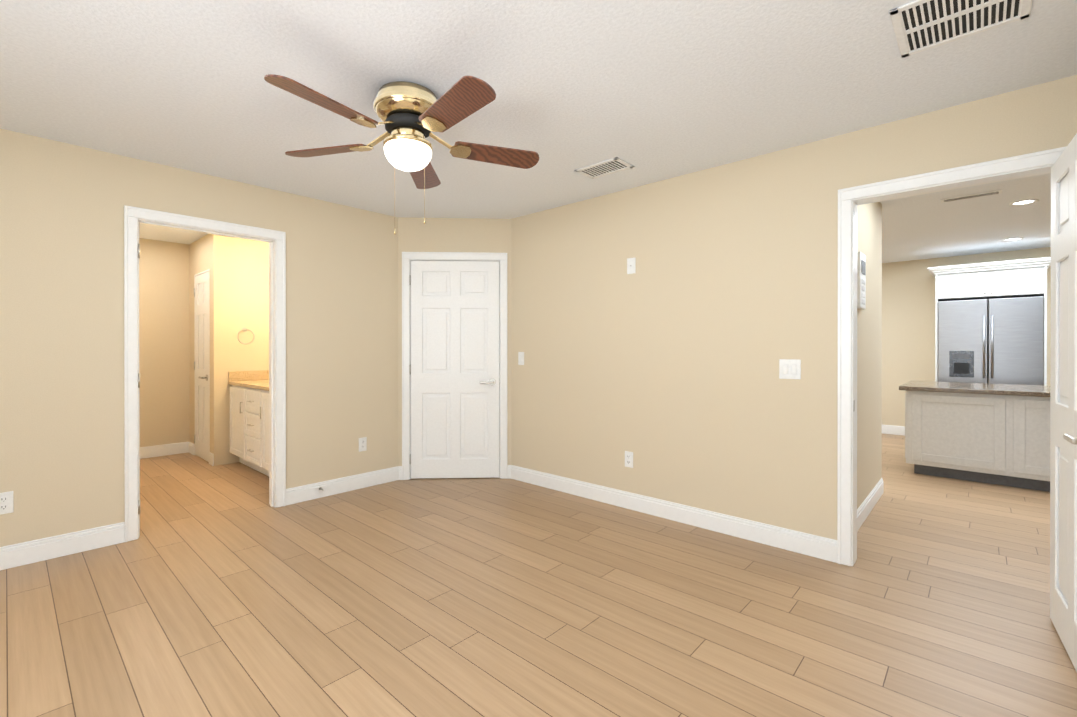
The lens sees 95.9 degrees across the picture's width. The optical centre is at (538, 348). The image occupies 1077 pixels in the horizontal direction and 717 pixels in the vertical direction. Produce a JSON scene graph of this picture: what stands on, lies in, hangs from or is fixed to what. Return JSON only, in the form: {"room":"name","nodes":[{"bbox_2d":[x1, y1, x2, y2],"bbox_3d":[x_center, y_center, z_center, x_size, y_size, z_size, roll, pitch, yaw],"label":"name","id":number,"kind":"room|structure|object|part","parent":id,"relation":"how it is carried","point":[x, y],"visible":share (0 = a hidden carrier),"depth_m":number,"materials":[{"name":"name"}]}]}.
{"room":"empty bedroom","nodes":[
{"label":"empty bedroom","id":0,"kind":"room"},
{"bbox_2d":[139,238,189,446],"bbox_3d":[-4.415,-0.003,5.283,0.120,2.400,1.200,0,0,42],"label":"wall","id":1,"kind":"structure","parent":0,"point":[164,367],"depth_m":5.44,"materials":[{"name":"beige paint"}]},
{"bbox_2d":[140,442,190,458],"bbox_3d":[-4.348,1.135,5.259,0.014,0.125,0.950,0,0,42],"label":"baseboard","id":2,"kind":"structure","parent":1,"relation":"attached to","point":[165,449],"depth_m":5.44,"materials":[{"name":"white paint"}]},
{"bbox_2d":[0,128,397,546],"bbox_3d":[-2.630,0.002,3.055,0.120,2.400,3.870,0,0,42],"label":"wall","id":3,"kind":"structure","parent":0,"point":[62,204],"depth_m":2.97,"materials":[{"name":"beige paint"}]},
{"bbox_2d":[0,491,13,514],"bbox_3d":[-2.915,0.843,2.648,0.009,0.118,0.072,0,0,42],"label":"electrical outlet","id":4,"kind":"object","parent":3,"relation":"attached to","point":[6,502],"visible":1,"depth_m":2.65,"materials":[{"name":"white plastic"}]},
{"bbox_2d":[0,522,124,569],"bbox_3d":[-3.218,1.141,2.312,0.014,0.125,1.915,0,0,42],"label":"baseboard","id":5,"kind":"structure","parent":3,"relation":"attached to","point":[57,546],"depth_m":2.80,"materials":[{"name":"white paint"}]},
{"bbox_2d":[138,244,139,513],"bbox_3d":[-2.540,0.192,3.084,0.046,1.710,0.011,0,0,42],"label":"hinge leaves on the bathroom jamb","id":6,"kind":"object","parent":3,"relation":"attached to","point":[139,379],"visible":0.88,"depth_m":3.07,"materials":[{"name":"silver metal"}]},
{"bbox_2d":[124,205,285,541],"bbox_3d":[-2.305,0.156,3.412,0.164,2.091,0.945,0,0,42],"label":"trim","id":7,"kind":"structure","parent":3,"relation":"attached to","point":[134,217],"depth_m":3.27,"materials":[{"name":"white paint"}]},
{"bbox_2d":[359,437,366,451],"bbox_3d":[-1.515,0.825,4.185,0.009,0.118,0.072,0,0,42],"label":"electrical outlet","id":8,"kind":"object","parent":3,"relation":"attached to","point":[363,444],"visible":1,"depth_m":4.19,"materials":[{"name":"white plastic"}]},
{"bbox_2d":[189,234,224,465],"bbox_3d":[-3.642,-0.003,5.323,0.970,2.400,0.100,0,0,42],"label":"wall","id":9,"kind":"structure","parent":0,"point":[207,252],"depth_m":5.02,"materials":[{"name":"beige paint"}]},
{"bbox_2d":[194,272,208,461],"bbox_3d":[-3.638,0.190,5.277,0.572,2.000,0.147,0,0,42],"label":"bathroom door","id":10,"kind":"structure","parent":9,"relation":"in","point":[201,362],"depth_m":5.24,"materials":[{"name":"white paint"}]},
{"bbox_2d":[194,269,209,451],"bbox_3d":[-3.613,0.183,5.298,0.598,2.028,0.102,0,0,42],"label":"trim","id":11,"kind":"structure","parent":9,"relation":"attached to","point":[205,271],"depth_m":5.06,"materials":[{"name":"white paint"}]},
{"bbox_2d":[225,236,268,463],"bbox_3d":[-3.078,-0.003,5.296,0.100,2.400,0.620,0,0,42],"label":"wall","id":12,"kind":"structure","parent":0,"point":[247,283],"depth_m":5.17,"materials":[{"name":"beige paint"}]},
{"bbox_2d":[237,327,254,343],"bbox_3d":[-3.108,-0.137,5.148,0.054,0.184,0.165,0,0,42],"label":"towel ring","id":13,"kind":"object","parent":12,"relation":"attached to","point":[244,329],"visible":1,"depth_m":5.15,"materials":[{"name":"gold metal"}]},
{"bbox_2d":[228,370,268,381],"bbox_3d":[-3.029,0.287,5.257,0.020,0.100,0.568,0,0,42],"label":"backsplash","id":14,"kind":"structure","parent":12,"relation":"attached to","point":[234,376],"depth_m":5.15,"materials":[{"name":"beige stone"}]},
{"bbox_2d":[398,217,510,465],"bbox_3d":[-0.769,-0.001,4.529,1.032,2.400,0.120,0,0,-3],"label":"wall","id":15,"kind":"structure","parent":0,"point":[458,235],"depth_m":4.47,"materials":[{"name":"beige paint"}]},
{"bbox_2d":[402,252,506,479],"bbox_3d":[-0.769,0.157,4.519,0.961,2.083,0.143,0,0,-3],"label":"trim","id":16,"kind":"structure","parent":15,"relation":"attached to","point":[408,258],"depth_m":4.45,"materials":[{"name":"white paint"}]},
{"bbox_2d":[409,261,499,478],"bbox_3d":[-0.772,0.191,4.488,0.825,2.000,0.147,0,0,-3],"label":"closet door","id":17,"kind":"structure","parent":15,"relation":"in","point":[454,369],"depth_m":4.47,"materials":[{"name":"white paint"}]},
{"bbox_2d":[0,433,1076,716],"bbox_3d":[0.927,1.250,3.815,10.120,0.100,10.020,0,0,42],"label":"floor","id":18,"kind":"structure","parent":0,"point":[222,591],"depth_m":2.22,"materials":[{"name":"brown wood"}]},
{"bbox_2d":[229,382,268,475],"bbox_3d":[-2.451,0.786,4.729,1.588,0.824,0.612,0,0,42],"label":"bathroom vanity","id":19,"kind":"object","parent":18,"relation":"on","point":[249,418],"depth_m":4.64,"materials":[{"name":"white paint"}]},
{"bbox_2d":[232,378,268,389],"bbox_3d":[-2.436,0.355,4.730,1.608,0.035,0.588,0,0,42],"label":"countertop","id":20,"kind":"structure","parent":19,"relation":"on","point":[263,383],"depth_m":4.85,"materials":[{"name":"beige stone"}]},
{"bbox_2d":[903,389,1049,491],"bbox_3d":[4.583,0.799,4.204,2.200,0.800,0.760,0,0,42],"label":"kitchen island","id":21,"kind":"object","parent":18,"relation":"on","point":[996,434],"depth_m":4.31,"materials":[{"name":"wood"}]},
{"bbox_2d":[899,381,1049,396],"bbox_3d":[4.650,0.378,4.284,2.270,0.038,1.050,0,0,42],"label":"island countertop","id":22,"kind":"structure","parent":21,"relation":"on","point":[915,386],"depth_m":4.49,"materials":[{"name":"beige stone"}]},
{"bbox_2d":[927,257,1050,385],"bbox_3d":[5.402,0.103,5.840,1.093,2.184,0.753,0,0,42],"label":"upper cabinet","id":23,"kind":"object","parent":18,"relation":"on","point":[1010,279],"visible":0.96,"depth_m":5.61,"materials":[{"name":"white paint"}]},
{"bbox_2d":[938,296,1043,384],"bbox_3d":[5.388,0.311,5.826,0.895,1.769,0.736,0,0,42],"label":"fridge","id":24,"kind":"object","parent":18,"relation":"on","point":[996,341],"visible":0.62,"depth_m":5.56,"materials":[{"name":"silver metal"}]},
{"bbox_2d":[0,0,1076,262],"bbox_3d":[0.927,-1.250,3.810,10.120,0.100,10.020,0,0,42],"label":"ceiling","id":25,"kind":"structure","parent":0,"point":[654,90],"depth_m":2.21,"materials":[{"name":"white paint"}]},
{"bbox_2d":[264,74,538,234],"bbox_3d":[-0.609,-0.869,2.256,1.248,0.655,1.255,0,0,42],"label":"ceiling fan","id":26,"kind":"object","parent":25,"relation":"hanging from","point":[411,116],"visible":1,"depth_m":2.19,"materials":[{"name":"brown wood"}]},
{"bbox_3d":[-0.616,-0.896,2.295,0.220,0.102,0.220,0,0,42],"label":"lamp shade","id":27,"kind":"part","parent":26,"relation":"part of","materials":[{"name":"white glass"}]},
{"bbox_2d":[574,157,633,178],"bbox_3d":[0.435,-1.194,3.224,0.340,0.008,0.210,0,0,42],"label":"ceiling vent","id":28,"kind":"object","parent":25,"relation":"in","point":[606,167],"visible":1,"depth_m":3.21,"materials":[{"name":"white metal"}]},
{"bbox_2d":[889,0,1031,57],"bbox_3d":[1.499,-1.191,1.727,0.370,0.008,0.370,0,0,42],"label":"ceiling vent","id":29,"kind":"object","parent":25,"relation":"in","point":[921,25],"visible":1,"depth_m":1.76,"materials":[{"name":"white metal"}]},
{"bbox_2d":[941,190,1001,202],"bbox_3d":[3.391,-1.195,3.812,0.360,0.010,0.100,0,0,42],"label":"air vent slot on the kitchen ceiling","id":30,"kind":"structure","parent":25,"relation":"attached to","point":[972,196],"depth_m":3.80,"materials":[{"name":"white metal"}]},
{"bbox_2d":[1002,237,1023,240],"bbox_3d":[5.203,-1.199,5.326,0.176,0.008,0.176,0,0,42],"label":"recessed light","id":31,"kind":"object","parent":25,"relation":"in","point":[1014,239],"visible":1,"depth_m":5.32,"materials":[{"name":"white metal"}]},
{"bbox_2d":[1009,199,1038,205],"bbox_3d":[3.971,-1.196,3.973,0.176,0.008,0.176,0,0,42],"label":"recessed light","id":32,"kind":"object","parent":25,"relation":"in","point":[1023,202],"visible":1,"depth_m":3.98,"materials":[{"name":"white metal"}]},
{"bbox_2d":[511,75,1076,539],"bbox_3d":[1.146,0.001,3.302,3.670,2.400,0.120,0,0,42],"label":"wall","id":33,"kind":"structure","parent":0,"point":[661,363],"depth_m":3.20,"materials":[{"name":"beige paint"}]},
{"bbox_2d":[518,352,523,364],"bbox_3d":[-0.159,0.089,4.402,0.072,0.118,0.012,0,0,42],"label":"light switch","id":34,"kind":"object","parent":33,"relation":"attached to","point":[520,358],"visible":1,"depth_m":4.40,"materials":[{"name":"white plastic"}]},
{"bbox_2d":[625,451,632,467],"bbox_3d":[0.677,0.831,3.643,0.072,0.118,0.009,0,0,42],"label":"electrical outlet","id":35,"kind":"object","parent":33,"relation":"attached to","point":[628,459],"visible":1,"depth_m":3.64,"materials":[{"name":"white plastic"}]},
{"bbox_2d":[627,257,635,273],"bbox_3d":[0.692,-0.619,3.627,0.072,0.118,0.010,0,0,42],"label":"outlet","id":36,"kind":"object","parent":33,"relation":"attached to","point":[631,265],"visible":1,"depth_m":3.62,"materials":[{"name":"white plastic"}]},
{"bbox_2d":[507,465,836,562],"bbox_3d":[0.697,1.138,3.609,2.644,0.125,0.034,0,0,42],"label":"baseboard","id":37,"kind":"structure","parent":33,"relation":"attached to","point":[816,546],"depth_m":3.30,"materials":[{"name":"white paint"}]},
{"bbox_2d":[779,359,800,378],"bbox_3d":[1.497,0.122,2.894,0.118,0.118,0.012,0,0,42],"label":"double light switch","id":38,"kind":"object","parent":33,"relation":"attached to","point":[789,368],"visible":1,"depth_m":2.89,"materials":[{"name":"white plastic"}]},
{"bbox_2d":[837,146,1066,565],"bbox_3d":[2.061,0.158,2.469,0.907,2.091,0.164,0,0,42],"label":"trim","id":39,"kind":"structure","parent":33,"relation":"attached to","point":[850,199],"depth_m":2.68,"materials":[{"name":"white paint"}]},
{"bbox_2d":[1050,133,1076,671],"bbox_3d":[2.055,0.196,1.848,0.147,2.000,0.770,0,0,38],"label":"door","id":40,"kind":"structure","parent":33,"relation":"in","point":[1063,480],"depth_m":1.97,"materials":[{"name":"white paint"}]},
{"bbox_2d":[857,202,881,508],"bbox_3d":[2.263,0.001,3.482,0.120,2.400,1.650,0,0,42],"label":"wall","id":41,"kind":"structure","parent":0,"point":[869,369],"depth_m":3.63,"materials":[{"name":"beige paint"}]},
{"bbox_2d":[857,252,865,309],"bbox_3d":[2.168,-0.454,3.263,0.032,0.370,0.200,0,0,42],"label":"panel","id":42,"kind":"object","parent":41,"relation":"attached to","point":[861,281],"visible":0.9,"depth_m":3.21,"materials":[{"name":"white plastic"}]},
{"bbox_2d":[857,478,883,530],"bbox_3d":[2.303,1.139,3.428,0.014,0.125,1.620,0,0,42],"label":"baseboard","id":43,"kind":"structure","parent":41,"relation":"attached to","point":[867,505],"depth_m":3.54,"materials":[{"name":"white paint"}]},
{"bbox_2d":[882,247,1050,425],"bbox_3d":[5.702,-0.004,6.159,6.220,2.400,0.120,0,0,42],"label":"wall","id":44,"kind":"structure","parent":0,"point":[908,321],"depth_m":6.64,"materials":[{"name":"beige paint"}]},
{"bbox_2d":[882,425,904,435],"bbox_3d":[4.327,1.131,7.324,2.620,0.125,0.014,0,0,42],"label":"baseboard","id":45,"kind":"structure","parent":44,"relation":"attached to","point":[886,429],"depth_m":6.76,"materials":[{"name":"white paint"}]}
]}

